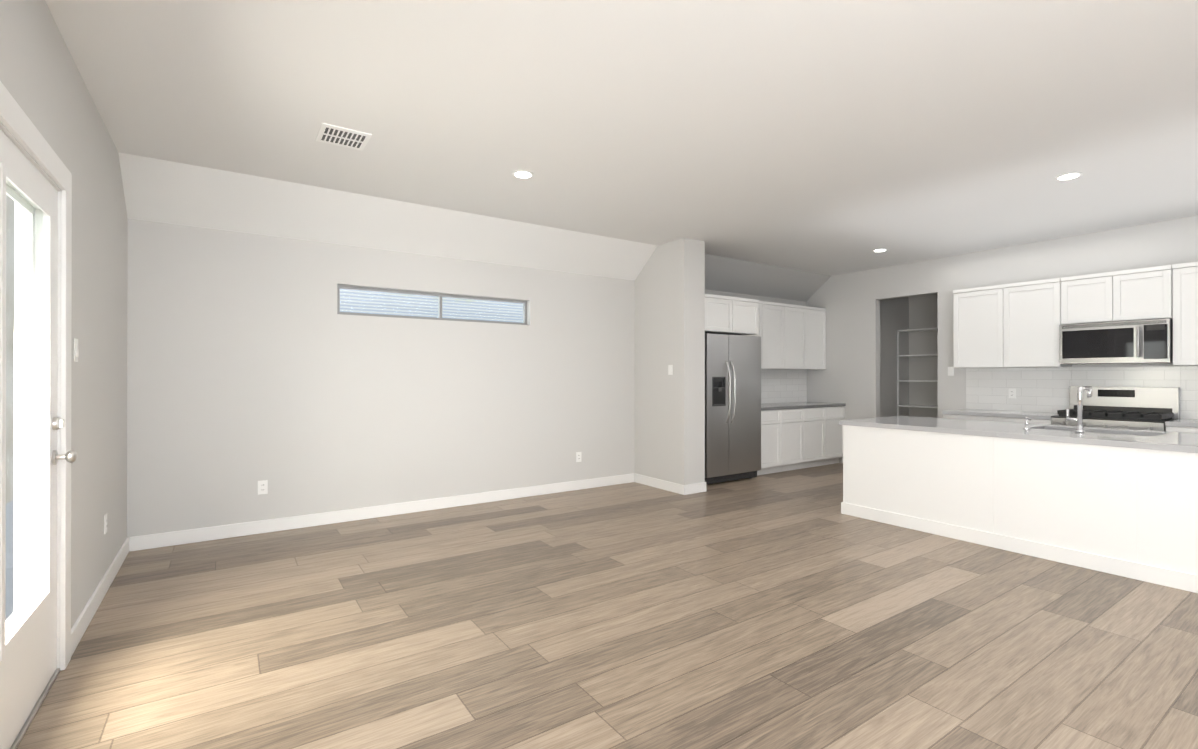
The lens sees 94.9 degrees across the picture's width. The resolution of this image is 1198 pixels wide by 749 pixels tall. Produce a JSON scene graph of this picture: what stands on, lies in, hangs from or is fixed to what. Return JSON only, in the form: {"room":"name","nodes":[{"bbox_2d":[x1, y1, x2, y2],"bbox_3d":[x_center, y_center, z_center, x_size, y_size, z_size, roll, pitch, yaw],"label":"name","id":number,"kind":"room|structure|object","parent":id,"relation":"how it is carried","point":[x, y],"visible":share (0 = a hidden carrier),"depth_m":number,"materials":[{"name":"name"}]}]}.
{"room":"kitchen","nodes":[
{"label":"kitchen","id":0,"kind":"room"},
{"bbox_2d":[0,0,127,628],"bbox_3d":[-1.250,-0.105,0.599,0.150,2.900,8.900,0,0,-34],"label":"wall","id":1,"kind":"structure","parent":0,"point":[42,80],"depth_m":2.99,"materials":[{"name":"white paint"}]},
{"bbox_2d":[0,81,71,748],"bbox_3d":[-2.251,0.198,2.089,0.168,2.300,1.130,0,0,-34],"label":"door frame","id":2,"kind":"structure","parent":1,"relation":"attached to","point":[18,128],"depth_m":2.45,"materials":[{"name":"white wood"}]},
{"bbox_2d":[0,129,77,748],"bbox_3d":[-2.192,0.249,2.123,0.133,2.165,0.921,0,0,-34],"label":"door","id":3,"kind":"structure","parent":1,"relation":"in","point":[28,646],"depth_m":2.31,"materials":[{"name":"white wood"}]},
{"bbox_2d":[74,338,78,361],"bbox_3d":[-2.610,-0.121,2.747,0.011,0.116,0.072,0,0,-34],"label":"light switch","id":4,"kind":"object","parent":1,"relation":"attached to","point":[76,352],"visible":0.96,"depth_m":2.73,"materials":[{"name":"white plastic"}]},
{"bbox_2d":[71,537,129,655],"bbox_3d":[-1.182,1.290,0.643,0.015,0.110,8.600,0,0,-34],"label":"baseboard","id":5,"kind":"structure","parent":1,"relation":"attached to","point":[82,622],"depth_m":3.14,"materials":[{"name":"white wood"}]},
{"bbox_2d":[104,513,106,533],"bbox_3d":[-3.077,0.930,3.430,0.008,0.116,0.072,0,0,-34],"label":"electrical outlet","id":6,"kind":"object","parent":1,"relation":"attached to","point":[105,523],"visible":1,"depth_m":3.41,"materials":[{"name":"white plastic"}]},
{"bbox_2d":[127,219,805,536],"bbox_3d":[0.616,0.075,7.153,10.300,2.565,0.150,0,0,-34],"label":"wall","id":7,"kind":"structure","parent":0,"point":[253,360],"depth_m":5.04,"materials":[{"name":"white paint"}]},
{"bbox_2d":[258,480,267,494],"bbox_3d":[-2.869,0.963,4.689,0.072,0.116,0.008,0,0,-34],"label":"electrical outlet","id":8,"kind":"object","parent":7,"relation":"attached to","point":[263,487],"visible":1,"depth_m":4.69,"materials":[{"name":"white plastic"}]},
{"bbox_2d":[129,473,633,550],"bbox_3d":[-1.572,1.300,5.566,4.870,0.110,0.015,0,0,-34],"label":"baseboard","id":9,"kind":"structure","parent":7,"relation":"attached to","point":[151,541],"depth_m":5.07,"materials":[{"name":"white wood"}]},
{"bbox_2d":[337,285,526,324],"bbox_3d":[-1.631,-0.690,5.648,1.960,0.280,0.040,0,0,-34],"label":"transom","id":10,"kind":"object","parent":7,"relation":"in","point":[439,296],"visible":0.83,"depth_m":5.58,"materials":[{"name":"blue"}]},
{"bbox_2d":[576,452,580,461],"bbox_3d":[-0.237,0.972,6.476,0.072,0.116,0.008,0,0,-34],"label":"electrical outlet","id":11,"kind":"object","parent":7,"relation":"attached to","point":[578,456],"visible":1,"depth_m":6.47,"materials":[{"name":"white plastic"}]},
{"bbox_2d":[705,294,758,334],"bbox_3d":[1.407,-0.752,7.158,1.163,0.450,0.723,0,0,-34],"label":"upper cabinet","id":12,"kind":"object","parent":7,"relation":"attached to","point":[727,315],"visible":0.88,"depth_m":6.90,"materials":[{"name":"white wood"}]},
{"bbox_2d":[761,369,806,403],"bbox_3d":[2.535,0.181,8.358,2.024,0.517,0.008,0,0,-34],"label":"backsplash","id":13,"kind":"structure","parent":7,"relation":"attached to","point":[781,386],"depth_m":8.59,"materials":[{"name":"tile"}]},
{"bbox_2d":[742,301,825,369],"bbox_3d":[2.633,-0.560,8.215,2.024,0.960,0.356,0,0,-34],"label":"upper cabinet","id":14,"kind":"object","parent":7,"relation":"attached to","point":[793,337],"visible":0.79,"depth_m":8.18,"materials":[{"name":"white wood"}]},
{"bbox_2d":[16,463,1197,748],"bbox_3d":[3.011,1.411,3.488,10.450,0.120,8.900,0,0,-34],"label":"floor","id":15,"kind":"structure","parent":0,"point":[792,609],"depth_m":2.81,"materials":[{"name":"brown wood"}]},
{"bbox_2d":[705,333,760,483],"bbox_3d":[1.516,0.428,7.144,0.980,1.860,0.814,0,0,-34],"label":"fridge","id":16,"kind":"object","parent":15,"relation":"on","point":[732,407],"visible":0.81,"depth_m":6.83,"materials":[{"name":"silver metal"}]},
{"bbox_2d":[757,410,784,474],"bbox_3d":[2.131,0.919,7.653,0.564,0.880,0.622,0,0,-34],"label":"base cabinet","id":17,"kind":"object","parent":15,"relation":"on","point":[772,421],"depth_m":7.45,"materials":[{"name":"white wood"}]},
{"bbox_2d":[761,402,844,409],"bbox_3d":[2.726,0.460,8.077,2.024,0.040,0.680,0,0,-34],"label":"countertop","id":18,"kind":"structure","parent":17,"relation":"on","point":[790,405],"depth_m":7.88,"materials":[{"name":"grey stone"}]},
{"bbox_2d":[785,410,808,470],"bbox_3d":[2.525,0.919,7.921,0.622,0.880,0.622,0,0,-34],"label":"base cabinet","id":19,"kind":"object","parent":15,"relation":"on","point":[797,435],"depth_m":7.74,"materials":[{"name":"white wood"}]},
{"bbox_2d":[809,406,828,466],"bbox_3d":[2.944,0.920,8.205,0.622,0.880,0.622,0,0,-34],"label":"base cabinet","id":20,"kind":"object","parent":15,"relation":"on","point":[819,416],"depth_m":8.03,"materials":[{"name":"white wood"}]},
{"bbox_2d":[829,406,844,463],"bbox_3d":[3.339,0.920,8.473,0.564,0.880,0.622,0,0,-34],"label":"base cabinet","id":21,"kind":"object","parent":15,"relation":"on","point":[836,413],"depth_m":8.27,"materials":[{"name":"white wood"}]},
{"bbox_2d":[897,327,937,415],"bbox_3d":[5.319,0.325,8.302,0.375,2.070,1.420,0,0,-34],"label":"shelf","id":22,"kind":"object","parent":15,"relation":"on","point":[920,355],"visible":0.23,"depth_m":8.70,"materials":[{"name":"white wood"}]},
{"bbox_2d":[942,409,1058,424],"bbox_3d":[4.709,0.896,6.385,0.632,0.920,1.056,0,0,-34],"label":"base cabinet","id":23,"kind":"object","parent":15,"relation":"on","point":[1006,416],"visible":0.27,"depth_m":6.23,"materials":[{"name":"white"}]},
{"bbox_2d":[839,424,1197,592],"bbox_3d":[3.671,0.920,4.421,1.116,0.864,3.028,0,0,-34],"label":"kitchen island","id":24,"kind":"object","parent":15,"relation":"on","point":[1120,502],"depth_m":4.06,"materials":[{"name":"white"}]},
{"bbox_2d":[839,416,1197,451],"bbox_3d":[3.678,0.468,4.427,1.155,0.040,3.050,0,0,-34],"label":"island countertop","id":25,"kind":"structure","parent":24,"relation":"on","point":[1187,441],"depth_m":4.39,"materials":[{"name":"grey stone"}]},
{"bbox_2d":[1023,417,1030,428],"bbox_3d":[3.525,0.397,4.516,0.098,0.099,0.044,0,0,-34],"label":"soap dispenser","id":26,"kind":"object","parent":25,"relation":"on","point":[1026,422],"visible":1,"depth_m":4.49,"materials":[{"name":"silver metal"}]},
{"bbox_2d":[1066,386,1092,432],"bbox_3d":[3.767,0.269,4.304,0.271,0.354,0.112,0,0,-34],"label":"faucet","id":27,"kind":"object","parent":25,"relation":"on","point":[1079,418],"visible":1,"depth_m":4.22,"materials":[{"name":"silver metal"}]},
{"bbox_2d":[1063,428,1138,435],"bbox_3d":[3.963,0.584,4.402,0.433,0.216,0.784,0,0,-34],"label":"sink","id":28,"kind":"object","parent":25,"relation":"in","point":[1064,429],"depth_m":4.37,"materials":[{"name":"silver metal"}]},
{"bbox_2d":[1051,386,1179,430],"bbox_3d":[5.217,0.742,5.579,0.692,1.225,0.840,0,0,-34],"label":"range","id":29,"kind":"object","parent":15,"relation":"on","point":[1146,408],"visible":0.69,"depth_m":5.55,"materials":[{"name":"silver metal"}]},
{"bbox_2d":[1166,427,1197,432],"bbox_3d":[5.641,0.914,5.022,0.619,0.880,0.550,0,0,-34],"label":"base cabinet","id":30,"kind":"object","parent":15,"relation":"on","point":[1168,429],"depth_m":4.99,"materials":[{"name":"white wood"}]},
{"bbox_2d":[1165,419,1197,426],"bbox_3d":[6.034,0.453,4.434,0.632,0.040,1.966,0,0,-34],"label":"countertop","id":31,"kind":"structure","parent":30,"relation":"on","point":[1178,422],"depth_m":5.03,"materials":[{"name":"grey stone"}]},
{"bbox_2d":[45,0,1197,301],"bbox_3d":[3.011,-1.447,3.494,10.450,0.505,8.900,0,0,-34],"label":"ceiling","id":32,"kind":"structure","parent":0,"point":[801,150],"depth_m":3.39,"materials":[{"name":"white paint"}]},
{"bbox_2d":[315,123,371,150],"bbox_3d":[-1.666,-1.544,3.583,0.290,0.009,0.300,0,0,-34],"label":"ceiling vent","id":33,"kind":"object","parent":32,"relation":"in","point":[342,136],"visible":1,"depth_m":3.57,"materials":[{"name":"white metal"}]},
{"bbox_2d":[512,170,533,178],"bbox_3d":[-0.586,-1.544,4.244,0.170,0.007,0.170,0,0,-34],"label":"recessed light","id":34,"kind":"object","parent":32,"relation":"in","point":[523,174],"visible":1,"depth_m":4.23,"materials":[{"name":"white plastic"}]},
{"bbox_2d":[873,249,887,251],"bbox_3d":[3.484,-1.539,6.813,0.170,0.007,0.170,0,0,-34],"label":"recessed light","id":35,"kind":"object","parent":32,"relation":"in","point":[878,250],"visible":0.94,"depth_m":6.80,"materials":[{"name":"white plastic"}]},
{"bbox_2d":[1054,172,1082,180],"bbox_3d":[3.663,-1.544,4.287,0.170,0.007,0.170,0,0,-34],"label":"recessed light","id":36,"kind":"object","parent":32,"relation":"in","point":[1068,176],"visible":1,"depth_m":4.28,"materials":[{"name":"white plastic"}]},
{"bbox_2d":[635,238,704,484],"bbox_3d":[0.839,-0.093,6.664,0.320,2.900,0.910,0,0,-34],"label":"wall","id":37,"kind":"structure","parent":0,"point":[670,330],"depth_m":6.38,"materials":[{"name":"white paint"}]},
{"bbox_2d":[635,473,705,494],"bbox_3d":[0.847,1.302,6.649,0.350,0.110,0.910,0,0,-34],"label":"baseboard","id":38,"kind":"structure","parent":37,"relation":"attached to","point":[673,487],"depth_m":6.36,"materials":[{"name":"white wood"}]},
{"bbox_2d":[668,365,672,374],"bbox_3d":[0.828,-0.054,6.385,0.011,0.116,0.072,0,0,-34],"label":"light switch","id":39,"kind":"object","parent":37,"relation":"attached to","point":[670,369],"visible":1,"depth_m":6.38,"materials":[{"name":"white plastic"}]},
{"bbox_2d":[880,297,907,416],"bbox_3d":[4.489,-0.089,8.676,1.320,2.900,0.120,0,0,-34],"label":"wall","id":40,"kind":"structure","parent":0,"point":[893,312],"depth_m":8.73,"materials":[{"name":"grey paint"}]},
{"bbox_2d":[908,294,937,417],"bbox_3d":[5.528,-0.090,8.445,0.120,2.900,1.670,0,0,-34],"label":"wall","id":41,"kind":"structure","parent":0,"point":[912,312],"depth_m":8.82,"materials":[{"name":"grey paint"}]},
{"bbox_2d":[806,215,1197,462],"bbox_3d":[5.836,-0.096,5.409,0.120,2.900,8.600,0,0,-34],"label":"wall","id":42,"kind":"structure","parent":0,"point":[849,375],"depth_m":7.20,"materials":[{"name":"white paint"}]},
{"bbox_2d":[948,367,953,375],"bbox_3d":[4.575,-0.042,7.149,0.011,0.116,0.072,0,0,-34],"label":"light switch","id":43,"kind":"object","parent":42,"relation":"attached to","point":[950,371],"visible":0.94,"depth_m":7.14,"materials":[{"name":"white plastic"}]},
{"bbox_2d":[953,278,1070,367],"bbox_3d":[4.826,-0.564,6.467,0.358,0.960,1.056,0,0,-34],"label":"upper cabinet","id":44,"kind":"object","parent":42,"relation":"attached to","point":[1013,325],"visible":1,"depth_m":6.33,"materials":[{"name":"white wood"}]},
{"bbox_2d":[966,366,1197,418],"bbox_3d":[5.763,0.176,5.400,0.008,0.515,3.868,0,0,-34],"label":"backsplash","id":45,"kind":"structure","parent":42,"relation":"attached to","point":[1042,389],"depth_m":6.24,"materials":[{"name":"tile"}]},
{"bbox_2d":[1009,389,1015,397],"bbox_3d":[4.949,0.227,6.583,0.008,0.116,0.072,0,0,-34],"label":"outlet","id":46,"kind":"object","parent":45,"relation":"attached to","point":[1012,393],"visible":1,"depth_m":6.58,"materials":[{"name":"white plastic"}]},
{"bbox_2d":[1061,265,1172,324],"bbox_3d":[5.361,-0.793,5.680,0.358,0.505,0.840,0,0,-34],"label":"upper cabinet","id":47,"kind":"object","parent":42,"relation":"attached to","point":[1134,294],"visible":0.94,"depth_m":5.55,"materials":[{"name":"white wood"}]},
{"bbox_2d":[1059,318,1172,363],"bbox_3d":[5.308,-0.323,5.643,0.472,0.415,0.832,0,0,-34],"label":"microwave","id":48,"kind":"object","parent":47,"relation":"attached to","point":[1136,341],"visible":0.98,"depth_m":5.50,"materials":[{"name":"silver metal"}]},
{"bbox_2d":[1172,262,1197,365],"bbox_3d":[5.756,-0.566,5.103,0.352,0.960,0.550,0,0,-34],"label":"upper cabinet","id":49,"kind":"object","parent":42,"relation":"attached to","point":[1185,314],"visible":1,"depth_m":5.15,"materials":[{"name":"white wood"}]},
{"label":"outside","id":50,"kind":"structure","parent":0,"visible":0},
{"bbox_2d":[340,289,522,322],"bbox_3d":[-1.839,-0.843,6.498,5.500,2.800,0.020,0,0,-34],"label":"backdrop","id":51,"kind":"structure","parent":50,"point":[513,314],"depth_m":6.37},
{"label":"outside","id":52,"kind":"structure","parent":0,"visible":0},
{"bbox_2d":[6,194,14,503],"bbox_3d":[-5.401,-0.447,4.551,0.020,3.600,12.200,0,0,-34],"label":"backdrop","id":53,"kind":"structure","parent":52,"point":[10,399],"depth_m":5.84,"materials":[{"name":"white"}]}
]}

